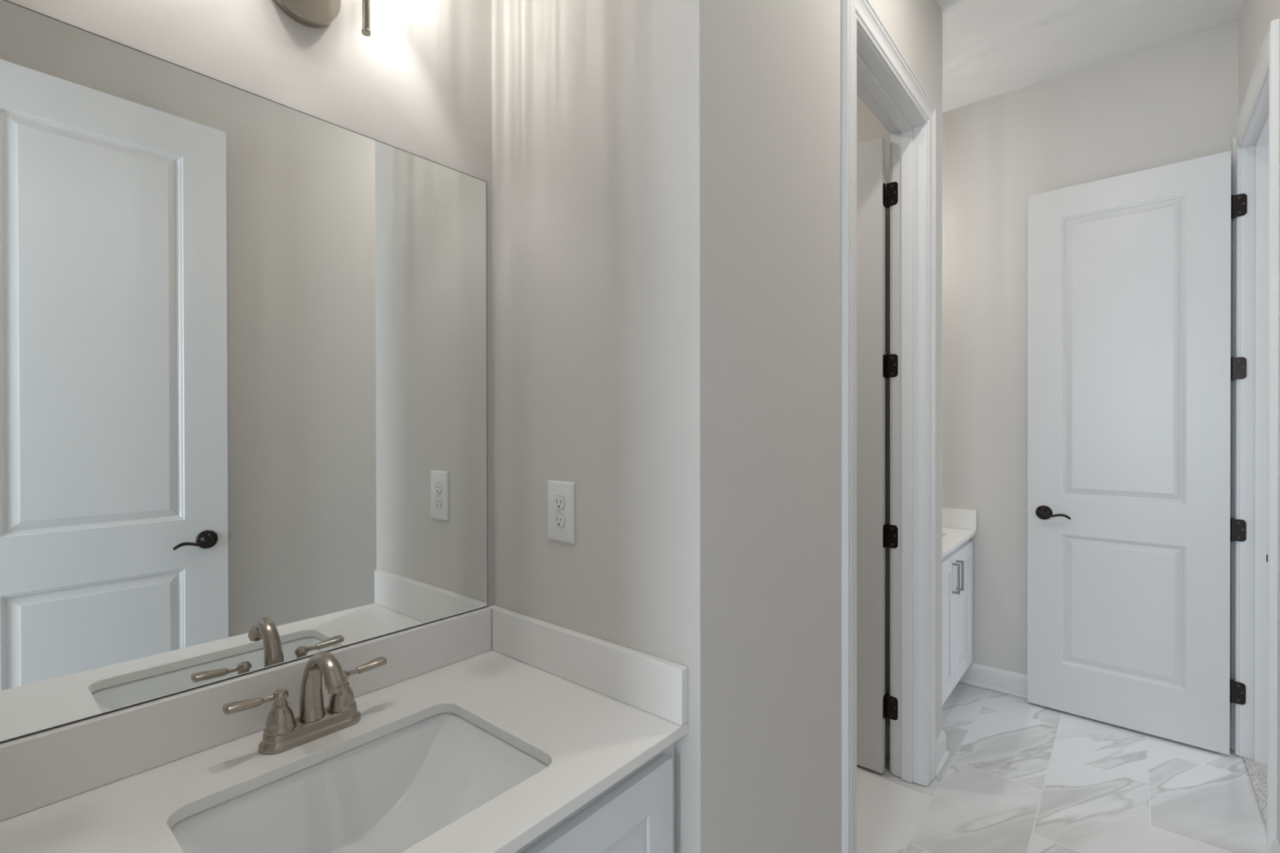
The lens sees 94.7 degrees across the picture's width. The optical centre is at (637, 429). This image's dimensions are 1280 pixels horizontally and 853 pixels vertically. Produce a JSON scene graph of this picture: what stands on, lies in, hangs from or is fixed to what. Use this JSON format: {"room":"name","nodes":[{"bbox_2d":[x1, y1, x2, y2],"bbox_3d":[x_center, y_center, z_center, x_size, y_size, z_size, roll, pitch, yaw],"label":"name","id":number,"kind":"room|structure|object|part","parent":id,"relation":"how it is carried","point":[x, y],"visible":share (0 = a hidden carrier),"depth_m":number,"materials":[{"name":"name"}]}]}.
{"room":"bathroom","nodes":[
{"label":"bathroom","id":0,"kind":"room"},
{"bbox_2d":[1,0,493,742],"bbox_3d":[0.141,-0.175,2.130,0.115,3.020,3.725,0,0,40],"label":"wall","id":1,"kind":"structure","parent":0,"point":[420,84],"depth_m":1.21,"materials":[{"name":"white paint"}]},
{"bbox_2d":[0,0,488,742],"bbox_3d":[-0.646,-0.082,1.100,0.006,1.030,0.864,0,0,40],"label":"wall mirror","id":2,"kind":"object","parent":1,"relation":"attached to","point":[243,334],"visible":1,"depth_m":1.00,"materials":[{"name":"silver mirror"}]},
{"bbox_2d":[0,604,497,821],"bbox_3d":[-0.639,0.485,1.098,0.019,0.101,0.904,0,0,40],"label":"backsplash","id":3,"kind":"structure","parent":1,"relation":"attached to","point":[38,770],"depth_m":0.96,"materials":[{"name":"white stone"}]},
{"bbox_2d":[273,0,370,36],"bbox_3d":[-0.580,-0.935,1.064,0.150,0.386,0.430,0,0,40],"label":"vanity light","id":4,"kind":"object","parent":1,"relation":"attached to","point":[309,13],"visible":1,"depth_m":1.11,"materials":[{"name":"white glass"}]},
{"bbox_3d":[-0.511,-0.935,1.107,0.016,0.385,0.016,0,0,40],"label":"rod","id":5,"kind":"part","parent":4,"relation":"part of","materials":[{"name":"silver metal"}]},
{"bbox_2d":[491,0,733,852],"bbox_3d":[-0.086,-0.171,1.296,0.611,3.020,0.115,0,0,40],"label":"wall","id":6,"kind":"structure","parent":0,"point":[612,120],"depth_m":1.17,"materials":[{"name":"white paint"}]},
{"bbox_2d":[547,480,575,543],"bbox_3d":[-0.170,0.180,1.287,0.085,0.132,0.008,0,0,40],"label":"wall outlet","id":7,"kind":"object","parent":6,"relation":"attached to","point":[561,495],"visible":1,"depth_m":1.28,"materials":[{"name":"white plastic"}]},
{"bbox_2d":[553,513,564,528],"bbox_3d":[-0.172,0.200,1.285,0.036,0.030,0.003,0,0,40],"label":"receptacle","id":8,"kind":"object","parent":7,"relation":"attached to","point":[558,518],"depth_m":1.28,"materials":[{"name":"grey plastic"}]},
{"bbox_2d":[553,495,564,510],"bbox_3d":[-0.172,0.161,1.285,0.036,0.030,0.003,0,0,40],"label":"receptacle","id":9,"kind":"object","parent":7,"relation":"attached to","point":[558,500],"depth_m":1.28,"materials":[{"name":"grey plastic"}]},
{"bbox_2d":[733,0,942,852],"bbox_3d":[0.666,-0.174,1.805,0.115,3.020,1.632,0,0,40],"label":"wall","id":10,"kind":"structure","parent":0,"point":[787,54],"depth_m":1.33,"materials":[{"name":"white paint"}]},
{"bbox_2d":[856,136,897,773],"bbox_3d":[0.687,0.102,2.485,0.770,2.438,0.134,0,0,40],"label":"door","id":11,"kind":"structure","parent":10,"relation":"in","point":[873,195],"depth_m":2.28,"materials":[{"name":"white paint"}]},
{"bbox_3d":[0.950,1.073,2.275,0.002,0.089,0.031,0,0,40],"label":"plate","id":12,"kind":"part","parent":11,"relation":"part of","materials":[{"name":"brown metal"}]},
{"bbox_3d":[0.949,0.413,2.272,0.002,0.089,0.031,0,0,40],"label":"plate","id":13,"kind":"part","parent":11,"relation":"part of","materials":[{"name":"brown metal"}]},
{"bbox_3d":[0.948,-0.243,2.270,0.002,0.089,0.031,0,0,40],"label":"plate","id":14,"kind":"part","parent":11,"relation":"part of","materials":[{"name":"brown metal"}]},
{"bbox_3d":[0.947,-0.901,2.267,0.002,0.089,0.031,0,0,40],"label":"plate","id":15,"kind":"part","parent":11,"relation":"part of","materials":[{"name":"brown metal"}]},
{"bbox_3d":[0.979,1.073,2.267,0.040,0.089,0.002,0,0,40],"label":"jamb plate","id":16,"kind":"part","parent":11,"relation":"part of","materials":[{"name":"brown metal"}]},
{"bbox_3d":[0.977,0.413,2.264,0.040,0.089,0.002,0,0,40],"label":"jamb plate","id":17,"kind":"part","parent":11,"relation":"part of","materials":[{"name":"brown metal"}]},
{"bbox_3d":[0.976,-0.243,2.261,0.040,0.089,0.002,0,0,40],"label":"jamb plate","id":18,"kind":"part","parent":11,"relation":"part of","materials":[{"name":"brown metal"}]},
{"bbox_3d":[0.975,-0.901,2.259,0.040,0.089,0.002,0,0,40],"label":"jamb plate","id":19,"kind":"part","parent":11,"relation":"part of","materials":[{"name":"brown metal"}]},
{"bbox_2d":[841,0,936,852],"bbox_3d":[0.839,0.055,1.909,0.018,2.552,0.905,0,0,40],"label":"trim","id":20,"kind":"structure","parent":10,"relation":"attached to","point":[861,13],"depth_m":1.61,"materials":[{"name":"white wood"}]},
{"bbox_2d":[856,24,924,786],"bbox_3d":[0.789,0.094,1.952,0.117,2.475,0.749,0,0,40],"label":"trim","id":21,"kind":"structure","parent":10,"relation":"attached to","point":[875,84],"depth_m":2.21,"materials":[{"name":"white wood"}]},
{"bbox_2d":[935,728,950,777],"bbox_3d":[0.684,1.280,1.722,0.024,0.110,1.795,0,0,40],"label":"baseboard","id":22,"kind":"structure","parent":10,"relation":"attached to","point":[942,755],"depth_m":2.33,"materials":[{"name":"white wood"}]},
{"bbox_2d":[856,93,889,726],"bbox_3d":[0.920,-0.178,2.582,0.496,3.020,0.115,0,0,40],"label":"wall partition","id":23,"kind":"structure","parent":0,"point":[868,127],"depth_m":2.42,"materials":[{"name":"white paint"}]},
{"bbox_2d":[857,681,1266,852],"bbox_3d":[0.414,1.361,1.904,2.498,0.050,3.602,0,0,40],"label":"floor","id":24,"kind":"structure","parent":0,"point":[1019,775],"depth_m":2.16,"materials":[{"name":"tile"}]},
{"bbox_2d":[515,742,675,852],"bbox_3d":[-0.414,0.948,0.911,0.601,0.782,0.903,0,0,40],"label":"vanity cabinet","id":25,"kind":"object","parent":24,"relation":"on","point":[636,814],"visible":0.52,"depth_m":0.97,"materials":[{"name":"white wood"}]},
{"bbox_2d":[0,604,688,852],"bbox_3d":[-0.423,0.495,0.916,0.584,0.122,0.904,0,0,40],"label":"countertop","id":26,"kind":"structure","parent":25,"relation":"on","point":[593,710],"depth_m":0.99,"materials":[{"name":"white stone"}]},
{"bbox_2d":[222,651,386,755],"bbox_3d":[-0.543,0.459,1.012,0.136,0.155,0.262,0,0,40],"label":"faucet","id":27,"kind":"object","parent":26,"relation":"on","point":[282,732],"visible":1,"depth_m":1.01,"materials":[{"name":"silver metal"}]},
{"bbox_3d":[-0.629,0.449,0.974,0.028,0.018,0.093,0,0,40],"label":"lever","id":28,"kind":"part","parent":27,"relation":"part of","materials":[{"name":"silver metal"}]},
{"bbox_3d":[-0.607,0.483,1.000,0.048,0.054,0.048,0,0,40],"label":"handle","id":29,"kind":"part","parent":27,"relation":"part of","materials":[{"name":"silver metal"}]},
{"bbox_3d":[-0.574,0.522,1.039,0.055,0.028,0.165,0,0,40],"label":"plate","id":30,"kind":"part","parent":27,"relation":"part of","materials":[{"name":"silver metal"}]},
{"bbox_3d":[-0.541,0.447,1.010,0.130,0.132,0.041,0,0,40],"label":"spout","id":31,"kind":"part","parent":27,"relation":"part of","materials":[{"name":"silver metal"}]},
{"bbox_3d":[-0.542,0.483,1.078,0.048,0.054,0.048,0,0,40],"label":"handle","id":32,"kind":"part","parent":27,"relation":"part of","materials":[{"name":"silver metal"}]},
{"bbox_3d":[-0.520,0.448,1.103,0.028,0.018,0.093,0,0,40],"label":"lever","id":33,"kind":"part","parent":27,"relation":"part of","materials":[{"name":"silver metal"}]},
{"bbox_2d":[170,712,548,852],"bbox_3d":[-0.395,0.624,0.889,0.361,0.134,0.481,0,0,40],"label":"undermount sink","id":34,"kind":"object","parent":26,"relation":"in","point":[390,793],"visible":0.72,"depth_m":1.00,"materials":[{"name":"white ceramic"}]},
{"bbox_2d":[942,537,973,705],"bbox_3d":[1.272,0.937,2.918,0.601,0.782,0.841,0,0,40],"label":"vanity cabinet","id":35,"kind":"object","parent":24,"relation":"on","point":[957,564],"visible":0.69,"depth_m":2.74,"materials":[{"name":"white wood"}]},
{"bbox_3d":[1.333,0.888,2.583,0.019,0.617,0.373,0,0,40],"label":"door","id":36,"kind":"part","parent":35,"relation":"part of","materials":[{"name":"white wood"}]},
{"bbox_3d":[1.458,0.880,2.762,0.019,0.669,0.841,0,0,40],"label":"frame","id":37,"kind":"part","parent":35,"relation":"part of","materials":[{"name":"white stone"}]},
{"bbox_3d":[1.448,0.681,2.682,0.030,0.138,0.010,0,0,40],"label":"handle","id":38,"kind":"part","parent":35,"relation":"part of","materials":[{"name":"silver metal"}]},
{"bbox_2d":[942,507,977,557],"bbox_3d":[1.263,0.484,2.923,0.584,0.122,0.842,0,0,40],"label":"countertop","id":39,"kind":"structure","parent":35,"relation":"on","point":[958,526],"depth_m":3.05,"materials":[{"name":"white stone"}]},
{"bbox_3d":[1.497,0.680,2.740,0.030,0.138,0.010,0,0,40],"label":"handle","id":40,"kind":"part","parent":35,"relation":"part of","materials":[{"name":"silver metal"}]},
{"bbox_3d":[1.585,0.886,2.884,0.019,0.617,0.403,0,0,40],"label":"door","id":41,"kind":"part","parent":35,"relation":"part of","materials":[{"name":"white wood"}]},
{"bbox_2d":[942,20,1238,720],"bbox_3d":[1.934,-0.182,2.981,1.536,3.020,0.115,0,0,40],"label":"wall","id":42,"kind":"structure","parent":0,"point":[1175,101],"depth_m":2.95,"materials":[{"name":"white paint"}]},
{"bbox_2d":[959,662,1231,749],"bbox_3d":[2.079,1.273,2.776,1.046,0.110,0.024,0,0,40],"label":"baseboard","id":43,"kind":"structure","parent":42,"relation":"attached to","point":[1000,680],"depth_m":2.99,"materials":[{"name":"white wood"}]},
{"bbox_2d":[1025,151,1247,755],"bbox_3d":[2.158,0.099,2.610,0.748,2.438,0.134,0,0,42],"label":"door","id":44,"kind":"structure","parent":42,"relation":"in","point":[1131,529],"depth_m":2.58,"materials":[{"name":"white paint"}]},
{"bbox_3d":[1.915,0.396,2.785,0.067,0.067,0.034,0,0,42],"label":"handle","id":45,"kind":"part","parent":44,"relation":"part of","materials":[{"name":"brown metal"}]},
{"bbox_3d":[1.938,0.401,2.736,0.116,0.031,0.019,0,0,38],"label":"lever","id":46,"kind":"part","parent":44,"relation":"part of","materials":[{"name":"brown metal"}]},
{"bbox_3d":[2.433,1.070,2.388,0.040,0.089,0.002,0,0,42],"label":"jamb plate","id":47,"kind":"part","parent":44,"relation":"part of","materials":[{"name":"black metal"}]},
{"bbox_3d":[2.432,0.410,2.385,0.040,0.089,0.002,0,0,42],"label":"jamb plate","id":48,"kind":"part","parent":44,"relation":"part of","materials":[{"name":"black metal"}]},
{"bbox_3d":[2.431,-0.246,2.382,0.040,0.089,0.002,0,0,42],"label":"jamb plate","id":49,"kind":"part","parent":44,"relation":"part of","materials":[{"name":"black metal"}]},
{"bbox_3d":[2.430,-0.904,2.380,0.040,0.089,0.002,0,0,42],"label":"jamb plate","id":50,"kind":"part","parent":44,"relation":"part of","materials":[{"name":"black metal"}]},
{"bbox_2d":[937,0,1244,112],"bbox_3d":[1.187,-1.711,0.795,5.600,0.060,8.400,0,0,40],"label":"ceiling","id":51,"kind":"structure","parent":0,"point":[991,48],"depth_m":2.52,"materials":[{"name":"white paint"}]},
{"bbox_2d":[1243,757,1266,827],"bbox_3d":[1.160,1.362,0.770,5.600,0.054,8.300,0,0,40],"label":"floor","id":52,"kind":"structure","parent":0,"point":[1257,771],"depth_m":2.22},
{"bbox_2d":[1238,0,1279,844],"bbox_3d":[1.405,-0.173,1.068,0.115,3.020,3.725,0,0,40],"label":"wall","id":53,"kind":"structure","parent":0,"point":[1255,17],"depth_m":1.90,"materials":[{"name":"white paint"}]},
{"bbox_2d":[1239,73,1269,764],"bbox_3d":[2.247,0.091,2.071,0.117,2.475,0.752,0,0,40],"label":"trim","id":54,"kind":"structure","parent":53,"relation":"attached to","point":[1254,225],"depth_m":2.35,"materials":[{"name":"white wood"}]},
{"bbox_2d":[1231,18,1279,852],"bbox_3d":[2.187,0.052,2.102,0.018,2.552,0.880,0,0,40],"label":"trim","id":55,"kind":"structure","parent":53,"relation":"attached to","point":[1268,62],"depth_m":1.77,"materials":[{"name":"white wood"}]},
{"bbox_2d":[1271,836,1279,852],"bbox_3d":[1.067,1.283,0.777,0.024,0.110,2.602,0,0,40],"label":"baseboard","id":56,"kind":"structure","parent":53,"relation":"attached to","point":[1275,846],"depth_m":1.75,"materials":[{"name":"white wood"}]},
{"bbox_3d":[-0.222,-0.176,2.476,0.885,3.020,1.747,0,0,40],"label":"wall","id":57,"kind":"structure","parent":0,"visible":0},
{"bbox_2d":[884,724,889,755],"bbox_3d":[0.053,1.278,2.253,1.396,0.110,1.517,0,0,40],"label":"baseboard","id":58,"kind":"structure","parent":57,"relation":"attached to","point":[886,727],"depth_m":2.41,"materials":[{"name":"white wood"}]}
]}

